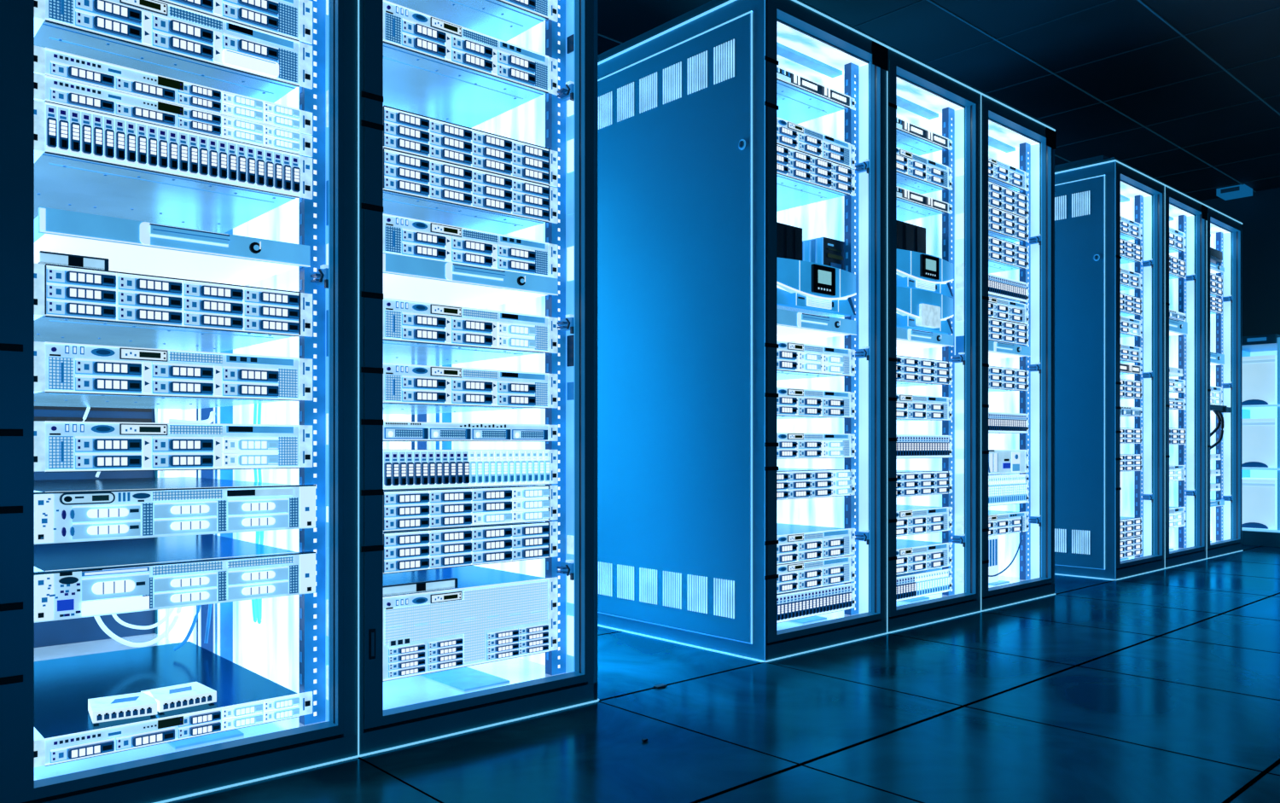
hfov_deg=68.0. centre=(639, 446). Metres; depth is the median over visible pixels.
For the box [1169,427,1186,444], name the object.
array
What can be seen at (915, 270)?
battery backup
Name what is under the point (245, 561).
grille
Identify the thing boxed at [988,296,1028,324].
server
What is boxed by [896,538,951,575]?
server
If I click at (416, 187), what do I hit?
array
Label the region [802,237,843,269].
module
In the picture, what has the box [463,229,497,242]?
grille
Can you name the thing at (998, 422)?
array
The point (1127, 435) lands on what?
array
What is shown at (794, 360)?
server
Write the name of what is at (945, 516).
grille
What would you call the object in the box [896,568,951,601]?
array
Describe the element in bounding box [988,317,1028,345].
array
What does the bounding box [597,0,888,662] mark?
tall cabinet
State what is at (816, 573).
server
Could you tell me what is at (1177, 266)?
array
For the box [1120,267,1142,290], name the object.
server
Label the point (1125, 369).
switch
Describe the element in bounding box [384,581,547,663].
grille
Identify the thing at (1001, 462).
server
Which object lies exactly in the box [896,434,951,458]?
array
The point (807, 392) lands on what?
grille
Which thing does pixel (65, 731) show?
server
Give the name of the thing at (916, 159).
grille
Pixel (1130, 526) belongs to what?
array
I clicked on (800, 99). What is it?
switch
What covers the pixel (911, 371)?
array
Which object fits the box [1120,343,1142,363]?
server
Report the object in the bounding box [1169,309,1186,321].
server
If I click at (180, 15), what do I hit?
grille
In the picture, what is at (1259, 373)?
storage box
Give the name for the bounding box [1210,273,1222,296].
array
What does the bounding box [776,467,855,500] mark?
array
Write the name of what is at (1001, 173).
server
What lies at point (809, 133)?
grille
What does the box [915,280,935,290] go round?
vent
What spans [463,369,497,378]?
grille
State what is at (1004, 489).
array
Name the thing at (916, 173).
server
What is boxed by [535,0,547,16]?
grille
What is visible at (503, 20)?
server
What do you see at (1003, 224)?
array
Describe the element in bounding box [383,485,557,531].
array
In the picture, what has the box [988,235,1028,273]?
array
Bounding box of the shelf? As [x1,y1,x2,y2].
[1210,247,1222,263]
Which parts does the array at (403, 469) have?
carrier handle, carrier handle, carrier handle, carrier handle, carrier handle, carrier handle, carrier handle, carrier handle, carrier handle, carrier handle, carrier handle, carrier handle, carrier handle, carrier handle, carrier handle, carrier handle, carrier handle, carrier handle, carrier handle, carrier handle, carrier handle, carrier handle, carrier handle, carrier handle, carrier handle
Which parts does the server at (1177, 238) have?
carrier handle, carrier handle, label plate, carrier handle, carrier handle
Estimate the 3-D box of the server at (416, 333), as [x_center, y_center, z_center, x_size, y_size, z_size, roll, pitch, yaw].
[-0.595,-0.263,2.345,0.476,0.086,0.680,0,0,-42]
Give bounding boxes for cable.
[82,407,100,477]
[93,606,182,647]
[111,607,174,629]
[154,408,163,476]
[164,608,170,638]
[168,411,215,423]
[173,605,201,651]
[203,604,212,643]
[251,403,260,622]
[256,402,263,623]
[988,516,1022,576]
[1210,409,1221,436]
[1210,410,1224,449]
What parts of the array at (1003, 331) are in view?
carrier handle, carrier handle, carrier handle, carrier handle, carrier handle, carrier handle, carrier handle, carrier handle, carrier handle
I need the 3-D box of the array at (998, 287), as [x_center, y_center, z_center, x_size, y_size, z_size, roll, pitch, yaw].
[1.186,-0.625,3.954,0.476,0.079,0.679,0,0,-42]
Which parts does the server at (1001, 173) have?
carrier handle, carrier handle, carrier handle, carrier handle, label plate, carrier handle, carrier handle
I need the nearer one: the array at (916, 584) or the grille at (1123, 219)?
the array at (916, 584)
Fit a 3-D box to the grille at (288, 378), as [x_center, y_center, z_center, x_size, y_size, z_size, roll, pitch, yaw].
[-0.677,-0.121,1.824,0.037,0.055,0.001,0,0,-42]
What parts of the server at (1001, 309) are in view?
carrier handle, carrier handle, carrier handle, carrier handle, label plate, carrier handle, carrier handle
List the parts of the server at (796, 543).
carrier handle, carrier handle, carrier handle, carrier handle, label plate, carrier handle, carrier handle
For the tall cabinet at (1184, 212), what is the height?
1.922 m
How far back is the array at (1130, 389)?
4.57 m
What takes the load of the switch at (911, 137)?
in the tall cabinet at (920, 94)
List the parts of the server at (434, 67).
carrier handle, carrier handle, carrier handle, carrier handle, carrier handle, carrier handle, label plate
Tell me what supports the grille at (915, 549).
attached to the server at (912, 555)
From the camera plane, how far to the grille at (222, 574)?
1.72 m
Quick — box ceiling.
[597,0,1279,201]
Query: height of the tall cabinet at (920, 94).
1.922 m
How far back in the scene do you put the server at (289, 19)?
1.79 m
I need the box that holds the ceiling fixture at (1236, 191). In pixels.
[1216,184,1252,200]
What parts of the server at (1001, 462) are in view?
control panel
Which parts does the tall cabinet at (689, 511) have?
panel, drawer handle, keyboard drawer, door frame, cabinet frame, mounting rail, name plate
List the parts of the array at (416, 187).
carrier handle, carrier handle, carrier handle, carrier handle, carrier handle, carrier handle, carrier handle, carrier handle, carrier handle, carrier handle, carrier handle, carrier handle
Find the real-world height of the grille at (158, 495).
0.016 m
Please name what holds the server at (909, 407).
in the tall cabinet at (920, 94)
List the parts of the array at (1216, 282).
carrier handle, carrier handle, carrier handle, carrier handle, carrier handle, carrier handle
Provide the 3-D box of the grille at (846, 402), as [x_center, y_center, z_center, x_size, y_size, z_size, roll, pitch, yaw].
[0.658,-0.124,3.031,0.037,0.055,0.001,0,0,-42]
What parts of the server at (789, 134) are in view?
carrier handle, carrier handle, carrier handle, carrier handle, label plate, carrier handle, carrier handle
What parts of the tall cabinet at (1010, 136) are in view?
drawer handle, keyboard drawer, mounting rail, name plate, panel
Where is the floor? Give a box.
[166,544,1279,802]
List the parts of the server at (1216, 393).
carrier handle, carrier handle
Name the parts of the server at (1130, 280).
carrier handle, carrier handle, label plate, carrier handle, carrier handle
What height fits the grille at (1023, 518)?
0.054 m
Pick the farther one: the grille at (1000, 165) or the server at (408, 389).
the grille at (1000, 165)
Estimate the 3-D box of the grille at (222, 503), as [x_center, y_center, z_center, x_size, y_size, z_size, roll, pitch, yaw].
[-0.757,0.126,1.720,0.014,0.056,0.001,0,0,-42]
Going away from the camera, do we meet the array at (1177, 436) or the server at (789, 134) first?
the server at (789, 134)
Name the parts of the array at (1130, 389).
carrier handle, carrier handle, carrier handle, carrier handle, carrier handle, carrier handle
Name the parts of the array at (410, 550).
carrier handle, carrier handle, carrier handle, carrier handle, carrier handle, carrier handle, carrier handle, carrier handle, carrier handle, carrier handle, carrier handle, carrier handle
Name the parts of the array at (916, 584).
carrier handle, carrier handle, carrier handle, carrier handle, carrier handle, carrier handle, carrier handle, carrier handle, carrier handle, carrier handle, carrier handle, carrier handle, carrier handle, carrier handle, carrier handle, carrier handle, carrier handle, carrier handle, carrier handle, carrier handle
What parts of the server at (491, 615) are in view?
label plate, carrier handle, carrier handle, carrier handle, carrier handle, bracket, carrier handle, carrier handle, carrier handle, carrier handle, carrier handle, carrier handle, carrier handle, carrier handle, carrier handle, carrier handle, carrier handle, carrier handle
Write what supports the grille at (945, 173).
attached to the server at (916, 173)
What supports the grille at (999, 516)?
attached to the server at (1000, 522)
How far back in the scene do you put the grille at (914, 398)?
3.32 m
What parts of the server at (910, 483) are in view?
carrier handle, carrier handle, carrier handle, carrier handle, carrier handle, carrier handle, carrier handle, carrier handle, carrier handle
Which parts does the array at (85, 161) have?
carrier handle, carrier handle, carrier handle, carrier handle, carrier handle, carrier handle, carrier handle, carrier handle, carrier handle, carrier handle, carrier handle, carrier handle, carrier handle, carrier handle, carrier handle, carrier handle, carrier handle, carrier handle, carrier handle, carrier handle, carrier handle, carrier handle, carrier handle, carrier handle, carrier handle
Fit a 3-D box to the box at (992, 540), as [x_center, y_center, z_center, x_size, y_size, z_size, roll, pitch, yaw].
[1.294,0.451,3.800,0.200,0.185,0.204,0,0,-42]
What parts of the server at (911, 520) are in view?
carrier handle, carrier handle, carrier handle, carrier handle, label plate, carrier handle, carrier handle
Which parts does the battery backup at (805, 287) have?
panel, control panel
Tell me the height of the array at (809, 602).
0.082 m
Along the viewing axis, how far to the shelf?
5.39 m
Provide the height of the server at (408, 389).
0.083 m
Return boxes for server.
[34,0,312,102]
[34,45,312,134]
[34,73,312,157]
[34,341,312,409]
[34,420,312,472]
[34,477,316,544]
[34,534,316,622]
[34,641,312,767]
[158,0,312,44]
[383,0,557,127]
[383,213,557,278]
[383,297,557,366]
[383,362,557,414]
[383,421,557,442]
[383,565,557,681]
[385,0,557,41]
[776,116,855,168]
[776,340,855,380]
[776,387,855,418]
[776,432,855,459]
[776,523,855,564]
[776,555,855,593]
[896,146,951,194]
[896,394,951,421]
[896,470,951,497]
[896,504,951,536]
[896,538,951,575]
[988,156,1028,191]
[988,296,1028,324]
[988,449,1028,474]
[988,510,1028,536]
[1120,215,1142,240]
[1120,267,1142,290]
[1120,315,1142,337]
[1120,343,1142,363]
[1120,406,1142,416]
[1169,226,1186,253]
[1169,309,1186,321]
[1169,378,1186,393]
[1169,397,1186,409]
[1169,465,1186,481]
[1169,506,1186,529]
[1210,385,1222,405]
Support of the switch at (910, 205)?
in the tall cabinet at (920, 94)
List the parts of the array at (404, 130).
carrier handle, carrier handle, carrier handle, carrier handle, carrier handle, carrier handle, carrier handle, carrier handle, carrier handle, carrier handle, carrier handle, carrier handle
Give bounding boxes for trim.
[597,0,1279,193]
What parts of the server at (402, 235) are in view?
carrier handle, carrier handle, carrier handle, carrier handle, carrier handle, carrier handle, label plate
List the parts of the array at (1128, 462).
carrier handle, carrier handle, carrier handle, carrier handle, carrier handle, carrier handle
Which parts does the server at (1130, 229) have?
carrier handle, carrier handle, label plate, carrier handle, carrier handle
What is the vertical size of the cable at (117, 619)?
0.156 m
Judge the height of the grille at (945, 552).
0.057 m
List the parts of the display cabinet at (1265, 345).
rail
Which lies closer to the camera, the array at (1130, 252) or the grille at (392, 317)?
the grille at (392, 317)
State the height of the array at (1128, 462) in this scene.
0.084 m
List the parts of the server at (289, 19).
carrier handle, carrier handle, carrier handle, label plate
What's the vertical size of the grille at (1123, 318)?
0.015 m
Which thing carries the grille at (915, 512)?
attached to the server at (911, 520)
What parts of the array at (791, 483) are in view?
carrier handle, carrier handle, carrier handle, carrier handle, carrier handle, carrier handle, carrier handle, carrier handle, carrier handle, carrier handle, carrier handle, carrier handle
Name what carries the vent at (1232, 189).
attached to the ceiling fixture at (1236, 191)
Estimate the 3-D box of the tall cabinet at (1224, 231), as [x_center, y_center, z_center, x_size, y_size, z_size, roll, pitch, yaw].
[2.809,-0.361,5.734,0.611,1.922,1.306,0,0,-42]
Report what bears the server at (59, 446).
in the tall cabinet at (302, 642)
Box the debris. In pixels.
[653,683,667,688]
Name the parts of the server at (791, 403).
carrier handle, carrier handle, carrier handle, carrier handle, label plate, carrier handle, carrier handle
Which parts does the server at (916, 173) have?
carrier handle, carrier handle, carrier handle, carrier handle, label plate, carrier handle, carrier handle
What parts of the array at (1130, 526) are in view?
carrier handle, carrier handle, carrier handle, carrier handle, carrier handle, carrier handle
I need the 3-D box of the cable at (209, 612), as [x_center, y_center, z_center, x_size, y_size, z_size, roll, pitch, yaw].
[-1.011,0.350,2.229,0.011,0.221,0.036,0,0,3]
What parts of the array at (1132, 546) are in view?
carrier handle, carrier handle, carrier handle, carrier handle, carrier handle, carrier handle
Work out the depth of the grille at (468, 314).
2.11 m
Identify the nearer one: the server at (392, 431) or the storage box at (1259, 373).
the server at (392, 431)
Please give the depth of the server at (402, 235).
2.08 m
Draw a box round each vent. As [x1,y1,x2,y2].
[806,296,831,309]
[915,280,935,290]
[1220,186,1239,193]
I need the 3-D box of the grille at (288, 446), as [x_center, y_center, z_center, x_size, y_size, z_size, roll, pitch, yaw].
[-0.677,0.009,1.824,0.037,0.055,0.001,0,0,-42]
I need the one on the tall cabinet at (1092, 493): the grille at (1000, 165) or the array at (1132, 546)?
the array at (1132, 546)
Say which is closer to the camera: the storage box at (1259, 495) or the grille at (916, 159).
the grille at (916, 159)
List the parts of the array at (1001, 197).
carrier handle, carrier handle, carrier handle, carrier handle, carrier handle, carrier handle, carrier handle, carrier handle, carrier handle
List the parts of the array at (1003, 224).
carrier handle, carrier handle, carrier handle, carrier handle, carrier handle, carrier handle, carrier handle, carrier handle, carrier handle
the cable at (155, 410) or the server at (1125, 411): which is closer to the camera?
the cable at (155, 410)
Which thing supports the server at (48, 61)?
on the server at (48, 89)
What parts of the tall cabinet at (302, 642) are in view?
panel, frame post, keyboard drawer, drawer handle, post, post, mounting rail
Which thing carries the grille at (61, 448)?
attached to the server at (59, 446)
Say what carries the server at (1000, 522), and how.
in the tall cabinet at (1010, 136)
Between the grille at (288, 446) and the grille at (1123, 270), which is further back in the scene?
the grille at (1123, 270)
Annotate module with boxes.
[776,221,802,260]
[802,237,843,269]
[896,220,925,253]
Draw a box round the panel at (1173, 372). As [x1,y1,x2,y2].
[1169,366,1183,377]
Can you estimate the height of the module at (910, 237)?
0.120 m
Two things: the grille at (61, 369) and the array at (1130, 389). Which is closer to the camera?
the grille at (61, 369)
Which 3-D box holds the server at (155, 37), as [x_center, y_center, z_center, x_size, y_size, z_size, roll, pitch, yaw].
[-1.040,-0.742,1.942,0.476,0.086,0.680,0,0,-42]
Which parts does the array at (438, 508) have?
carrier handle, carrier handle, carrier handle, carrier handle, carrier handle, carrier handle, carrier handle, carrier handle, carrier handle, carrier handle, carrier handle, carrier handle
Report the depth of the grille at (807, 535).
2.92 m
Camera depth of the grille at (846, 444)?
3.03 m
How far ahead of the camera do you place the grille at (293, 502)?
1.81 m
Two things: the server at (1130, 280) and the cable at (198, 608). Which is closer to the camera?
the cable at (198, 608)
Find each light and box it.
[61,509,75,519]
[61,526,75,536]
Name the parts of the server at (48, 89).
carrier handle, carrier handle, carrier handle, carrier handle, carrier handle, carrier handle, carrier handle, carrier handle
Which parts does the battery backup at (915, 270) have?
panel, control panel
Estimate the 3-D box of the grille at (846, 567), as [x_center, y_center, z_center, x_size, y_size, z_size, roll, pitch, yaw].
[0.658,0.403,3.031,0.037,0.055,0.001,0,0,-42]
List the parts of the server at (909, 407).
carrier handle, carrier handle, carrier handle, carrier handle, label plate, carrier handle, carrier handle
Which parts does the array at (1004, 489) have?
carrier handle, carrier handle, carrier handle, carrier handle, carrier handle, carrier handle, carrier handle, carrier handle, carrier handle, carrier handle, carrier handle, carrier handle, carrier handle, carrier handle, carrier handle, carrier handle, carrier handle, carrier handle, carrier handle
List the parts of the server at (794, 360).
carrier handle, carrier handle, carrier handle, carrier handle, label plate, carrier handle, carrier handle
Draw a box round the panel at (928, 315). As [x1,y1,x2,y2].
[915,303,940,328]
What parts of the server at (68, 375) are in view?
carrier handle, carrier handle, carrier handle, carrier handle, carrier handle, carrier handle, label plate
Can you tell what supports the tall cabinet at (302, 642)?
on the floor
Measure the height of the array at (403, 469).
0.083 m
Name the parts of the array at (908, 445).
carrier handle, carrier handle, carrier handle, carrier handle, carrier handle, carrier handle, carrier handle, carrier handle, carrier handle, carrier handle, carrier handle, carrier handle, carrier handle, carrier handle, carrier handle, carrier handle, carrier handle, carrier handle, carrier handle, carrier handle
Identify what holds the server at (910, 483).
in the tall cabinet at (920, 94)
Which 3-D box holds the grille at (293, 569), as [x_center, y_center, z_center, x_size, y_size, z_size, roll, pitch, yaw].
[-0.660,0.253,1.808,0.017,0.054,0.001,0,0,-42]
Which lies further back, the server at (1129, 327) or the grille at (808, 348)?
the server at (1129, 327)
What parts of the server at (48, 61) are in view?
carrier handle, carrier handle, carrier handle, carrier handle, carrier handle, carrier handle, carrier handle, carrier handle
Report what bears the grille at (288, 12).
attached to the server at (289, 19)
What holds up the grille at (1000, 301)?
attached to the server at (1001, 309)
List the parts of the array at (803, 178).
carrier handle, carrier handle, carrier handle, carrier handle, carrier handle, carrier handle, carrier handle, carrier handle, carrier handle, carrier handle, carrier handle, carrier handle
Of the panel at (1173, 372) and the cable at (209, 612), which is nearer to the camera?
the cable at (209, 612)
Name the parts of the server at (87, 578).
control panel, carrier handle, carrier handle, carrier handle, carrier handle, carrier handle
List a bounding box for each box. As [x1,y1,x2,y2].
[988,535,998,582]
[1242,354,1277,405]
[1242,418,1277,467]
[1242,477,1277,529]
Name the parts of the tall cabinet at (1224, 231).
drawer handle, drawer handle, drawer handle, patch panel, patch panel, patch panel, control panel, keyboard drawer, keyboard drawer, keyboard drawer, mounting rail, cable bracket, panel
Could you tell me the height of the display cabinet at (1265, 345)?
1.270 m
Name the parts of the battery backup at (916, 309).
panel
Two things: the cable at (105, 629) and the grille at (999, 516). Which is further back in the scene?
the grille at (999, 516)
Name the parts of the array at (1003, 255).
carrier handle, carrier handle, carrier handle, carrier handle, carrier handle, carrier handle, carrier handle, carrier handle, carrier handle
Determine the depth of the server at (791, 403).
2.92 m
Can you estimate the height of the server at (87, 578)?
0.081 m
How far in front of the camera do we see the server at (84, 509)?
1.68 m
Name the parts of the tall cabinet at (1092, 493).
panel, mounting rail, door frame, cabinet frame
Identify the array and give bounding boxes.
[34,99,312,232]
[34,250,312,352]
[383,104,557,186]
[383,147,557,234]
[383,449,557,490]
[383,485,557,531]
[383,521,557,574]
[776,143,855,211]
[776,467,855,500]
[776,582,855,622]
[896,354,951,387]
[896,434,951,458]
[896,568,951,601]
[988,180,1028,218]
[988,204,1028,242]
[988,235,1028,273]
[988,273,1028,302]
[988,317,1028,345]
[988,366,1028,392]
[988,412,1028,433]
[988,473,1028,506]
[1120,238,1142,264]
[1120,292,1142,316]
[1120,378,1142,399]
[1120,427,1142,443]
[1120,453,1142,471]
[1120,516,1142,539]
[1120,535,1142,558]
[1169,255,1186,279]
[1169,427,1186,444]
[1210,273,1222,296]
[1210,295,1222,314]
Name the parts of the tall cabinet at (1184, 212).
drawer handle, keyboard drawer, mounting rail, name plate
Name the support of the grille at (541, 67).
attached to the server at (434, 67)
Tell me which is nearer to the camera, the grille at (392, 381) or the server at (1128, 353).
the grille at (392, 381)
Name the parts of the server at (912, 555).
carrier handle, carrier handle, carrier handle, carrier handle, label plate, carrier handle, carrier handle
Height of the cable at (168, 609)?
0.191 m
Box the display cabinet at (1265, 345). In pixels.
[1242,333,1279,546]
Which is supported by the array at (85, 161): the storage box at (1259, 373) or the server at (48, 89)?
the server at (48, 89)
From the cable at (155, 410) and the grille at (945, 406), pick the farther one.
the grille at (945, 406)
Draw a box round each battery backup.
[776,257,856,317]
[896,248,953,296]
[896,286,953,334]
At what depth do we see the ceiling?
4.67 m
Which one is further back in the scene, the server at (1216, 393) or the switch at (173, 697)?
the server at (1216, 393)
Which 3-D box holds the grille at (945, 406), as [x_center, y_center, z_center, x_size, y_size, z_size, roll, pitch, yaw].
[1.103,-0.127,3.433,0.037,0.056,0.001,0,0,-42]
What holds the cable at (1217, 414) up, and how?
hanging from the tall cabinet at (1224, 231)
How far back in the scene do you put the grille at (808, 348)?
2.92 m
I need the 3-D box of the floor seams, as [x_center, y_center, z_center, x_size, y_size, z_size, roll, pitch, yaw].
[1.448,0.600,2.403,10.929,0.002,6.577,0,0,-42]
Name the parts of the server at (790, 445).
carrier handle, carrier handle, carrier handle, carrier handle, label plate, carrier handle, carrier handle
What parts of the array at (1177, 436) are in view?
carrier handle, carrier handle, carrier handle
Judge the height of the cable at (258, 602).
0.574 m
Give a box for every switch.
[87,691,157,723]
[140,681,216,712]
[776,65,855,124]
[896,116,951,155]
[896,186,951,221]
[1120,363,1142,374]
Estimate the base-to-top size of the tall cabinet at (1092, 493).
1.922 m
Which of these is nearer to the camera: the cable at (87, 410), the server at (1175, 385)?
the cable at (87, 410)
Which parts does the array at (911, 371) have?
carrier handle, carrier handle, carrier handle, carrier handle, carrier handle, carrier handle, carrier handle, carrier handle, carrier handle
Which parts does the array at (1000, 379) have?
carrier handle, carrier handle, carrier handle, carrier handle, carrier handle, carrier handle, carrier handle, carrier handle, carrier handle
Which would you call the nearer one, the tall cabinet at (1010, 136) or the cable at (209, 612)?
the cable at (209, 612)
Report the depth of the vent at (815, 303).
2.88 m
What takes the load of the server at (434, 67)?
in the tall cabinet at (396, 713)
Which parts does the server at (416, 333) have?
carrier handle, carrier handle, carrier handle, carrier handle, carrier handle, carrier handle, label plate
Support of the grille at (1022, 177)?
attached to the server at (1001, 173)
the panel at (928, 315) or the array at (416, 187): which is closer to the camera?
the array at (416, 187)
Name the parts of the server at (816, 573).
carrier handle, carrier handle, carrier handle, carrier handle, label plate, carrier handle, carrier handle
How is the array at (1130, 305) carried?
in the tall cabinet at (1092, 493)
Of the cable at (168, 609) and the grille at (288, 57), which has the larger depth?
the cable at (168, 609)
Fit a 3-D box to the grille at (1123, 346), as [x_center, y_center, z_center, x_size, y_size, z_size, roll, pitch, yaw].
[2.315,-0.475,4.528,0.090,0.014,0.001,0,0,-42]
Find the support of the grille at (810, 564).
attached to the server at (816, 573)
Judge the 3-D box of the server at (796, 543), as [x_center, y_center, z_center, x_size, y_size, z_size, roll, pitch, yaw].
[0.296,0.307,3.149,0.476,0.087,0.680,0,0,-42]
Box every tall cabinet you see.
[0,0,358,802]
[356,0,599,756]
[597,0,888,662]
[885,42,981,634]
[979,90,1056,611]
[1054,155,1165,580]
[1163,182,1207,568]
[1205,203,1242,558]
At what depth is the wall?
7.05 m
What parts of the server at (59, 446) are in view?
carrier handle, carrier handle, carrier handle, carrier handle, carrier handle, carrier handle, label plate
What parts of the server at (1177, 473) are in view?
label plate, carrier handle, carrier handle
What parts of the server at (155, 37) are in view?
carrier handle, carrier handle, carrier handle, carrier handle, carrier handle, label plate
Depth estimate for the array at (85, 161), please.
1.75 m
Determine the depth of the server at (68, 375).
1.70 m
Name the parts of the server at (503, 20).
carrier handle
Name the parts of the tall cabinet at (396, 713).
post, post, keyboard drawer, drawer handle, mounting rail, panel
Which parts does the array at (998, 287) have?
carrier handle, carrier handle, carrier handle, carrier handle, carrier handle, carrier handle, carrier handle, carrier handle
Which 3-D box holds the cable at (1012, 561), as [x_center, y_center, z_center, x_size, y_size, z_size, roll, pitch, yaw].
[1.411,0.389,3.688,0.354,0.219,0.018,0,0,-43]
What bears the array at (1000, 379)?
in the tall cabinet at (1010, 136)
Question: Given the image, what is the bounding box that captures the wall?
[1201,187,1279,336]
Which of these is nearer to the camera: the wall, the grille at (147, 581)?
the grille at (147, 581)
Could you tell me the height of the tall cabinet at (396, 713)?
1.922 m
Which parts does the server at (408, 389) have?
carrier handle, carrier handle, carrier handle, carrier handle, carrier handle, carrier handle, label plate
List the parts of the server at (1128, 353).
carrier handle, carrier handle, label plate, carrier handle, carrier handle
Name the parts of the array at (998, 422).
carrier handle, carrier handle, carrier handle, carrier handle, carrier handle, carrier handle, carrier handle, carrier handle, carrier handle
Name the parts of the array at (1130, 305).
carrier handle, carrier handle, carrier handle, carrier handle, carrier handle, carrier handle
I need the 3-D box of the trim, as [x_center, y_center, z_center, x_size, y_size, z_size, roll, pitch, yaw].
[1.449,-1.899,2.404,10.927,0.005,6.577,0,0,-42]
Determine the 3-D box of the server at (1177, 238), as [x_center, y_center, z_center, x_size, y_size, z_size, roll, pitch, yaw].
[2.521,-1.089,5.161,0.476,0.099,0.680,0,0,-42]
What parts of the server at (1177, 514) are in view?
carrier handle, carrier handle, label plate, carrier handle, carrier handle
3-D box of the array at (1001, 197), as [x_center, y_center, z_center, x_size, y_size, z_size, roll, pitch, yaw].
[1.186,-0.974,3.954,0.476,0.093,0.680,0,0,-42]
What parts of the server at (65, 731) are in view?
carrier handle, carrier handle, carrier handle, carrier handle, carrier handle, carrier handle, carrier handle, carrier handle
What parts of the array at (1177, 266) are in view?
carrier handle, carrier handle, carrier handle, carrier handle, carrier handle, carrier handle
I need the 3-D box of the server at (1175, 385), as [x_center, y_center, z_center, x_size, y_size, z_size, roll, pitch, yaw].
[2.521,-0.319,5.161,0.476,0.068,0.680,0,0,-42]
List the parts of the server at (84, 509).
control panel, carrier handle, carrier handle, carrier handle, carrier handle, label plate, carrier handle, carrier handle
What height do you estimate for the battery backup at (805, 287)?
0.134 m
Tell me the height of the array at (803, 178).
0.087 m
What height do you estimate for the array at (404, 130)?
0.087 m
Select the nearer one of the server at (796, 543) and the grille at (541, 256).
the grille at (541, 256)
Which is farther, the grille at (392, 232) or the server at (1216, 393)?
the server at (1216, 393)
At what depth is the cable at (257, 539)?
2.12 m
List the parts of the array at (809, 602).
carrier handle, carrier handle, carrier handle, carrier handle, carrier handle, carrier handle, carrier handle, carrier handle, carrier handle, carrier handle, carrier handle, carrier handle, carrier handle, carrier handle, carrier handle, carrier handle, carrier handle, carrier handle, carrier handle, carrier handle, carrier handle, carrier handle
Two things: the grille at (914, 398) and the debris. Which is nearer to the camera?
the debris
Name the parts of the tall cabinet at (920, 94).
drawer handle, keyboard drawer, mounting rail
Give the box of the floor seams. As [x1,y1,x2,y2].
[168,546,1279,802]
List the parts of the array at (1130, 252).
carrier handle, carrier handle, carrier handle, carrier handle, carrier handle, carrier handle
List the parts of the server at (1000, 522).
carrier handle, carrier handle, carrier handle, carrier handle, label plate, carrier handle, carrier handle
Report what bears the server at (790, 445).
in the tall cabinet at (689, 511)
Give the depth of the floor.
2.06 m
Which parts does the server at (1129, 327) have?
carrier handle, carrier handle, label plate, carrier handle, carrier handle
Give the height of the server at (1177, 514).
0.104 m
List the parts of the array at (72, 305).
bracket, carrier handle, carrier handle, carrier handle, carrier handle, carrier handle, carrier handle, carrier handle, carrier handle, carrier handle, carrier handle, carrier handle, carrier handle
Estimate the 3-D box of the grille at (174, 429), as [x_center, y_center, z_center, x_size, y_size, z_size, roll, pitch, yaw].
[-0.801,-0.030,1.712,0.090,0.016,0.001,0,0,-42]
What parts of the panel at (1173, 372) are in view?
control panel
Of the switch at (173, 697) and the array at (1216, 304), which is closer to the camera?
the switch at (173, 697)
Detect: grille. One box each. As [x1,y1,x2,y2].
[48,0,73,23]
[48,356,73,389]
[48,436,73,468]
[142,502,152,535]
[142,576,152,608]
[152,489,222,500]
[152,560,222,575]
[169,5,222,30]
[169,351,222,363]
[169,424,222,434]
[218,500,226,531]
[218,570,226,601]
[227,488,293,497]
[227,556,293,568]
[278,2,297,37]
[278,47,297,82]
[278,368,297,397]
[278,436,297,465]
[289,497,298,527]
[289,564,298,593]
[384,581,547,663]
[385,12,401,44]
[385,225,401,253]
[385,310,401,337]
[385,374,401,401]
[463,29,497,47]
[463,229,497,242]
[463,308,497,319]
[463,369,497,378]
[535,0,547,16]
[535,61,547,90]
[535,250,547,275]
[535,325,547,350]
[535,382,547,406]
[804,128,822,139]
[804,344,822,352]
[804,389,822,396]
[804,434,822,439]
[804,532,822,539]
[804,560,822,568]
[842,147,849,165]
[842,355,849,374]
[842,398,849,416]
[842,440,849,456]
[842,535,849,554]
[842,563,849,581]
[912,154,926,163]
[912,395,926,401]
[912,509,926,515]
[912,546,926,552]
[942,170,948,187]
[942,403,948,418]
[942,513,948,529]
[942,549,948,565]
[997,161,1008,168]
[997,298,1008,305]
[997,514,1008,519]
[1020,174,1024,188]
[1020,308,1024,322]
[1020,517,1024,530]
[1121,216,1128,222]
[1121,268,1128,273]
[1121,316,1128,321]
[1121,344,1128,349]
[1136,324,1140,335]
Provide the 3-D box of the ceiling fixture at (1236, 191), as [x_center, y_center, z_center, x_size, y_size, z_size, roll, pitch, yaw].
[4.386,-1.875,6.996,0.210,0.050,0.180,0,0,-42]
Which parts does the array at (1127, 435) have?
carrier handle, carrier handle, carrier handle, carrier handle, carrier handle, carrier handle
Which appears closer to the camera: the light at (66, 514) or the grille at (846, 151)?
the light at (66, 514)
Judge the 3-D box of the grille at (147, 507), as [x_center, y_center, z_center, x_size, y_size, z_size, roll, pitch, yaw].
[-0.849,0.126,1.636,0.016,0.056,0.001,0,0,-42]
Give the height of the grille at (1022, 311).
0.054 m
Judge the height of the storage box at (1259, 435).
0.300 m

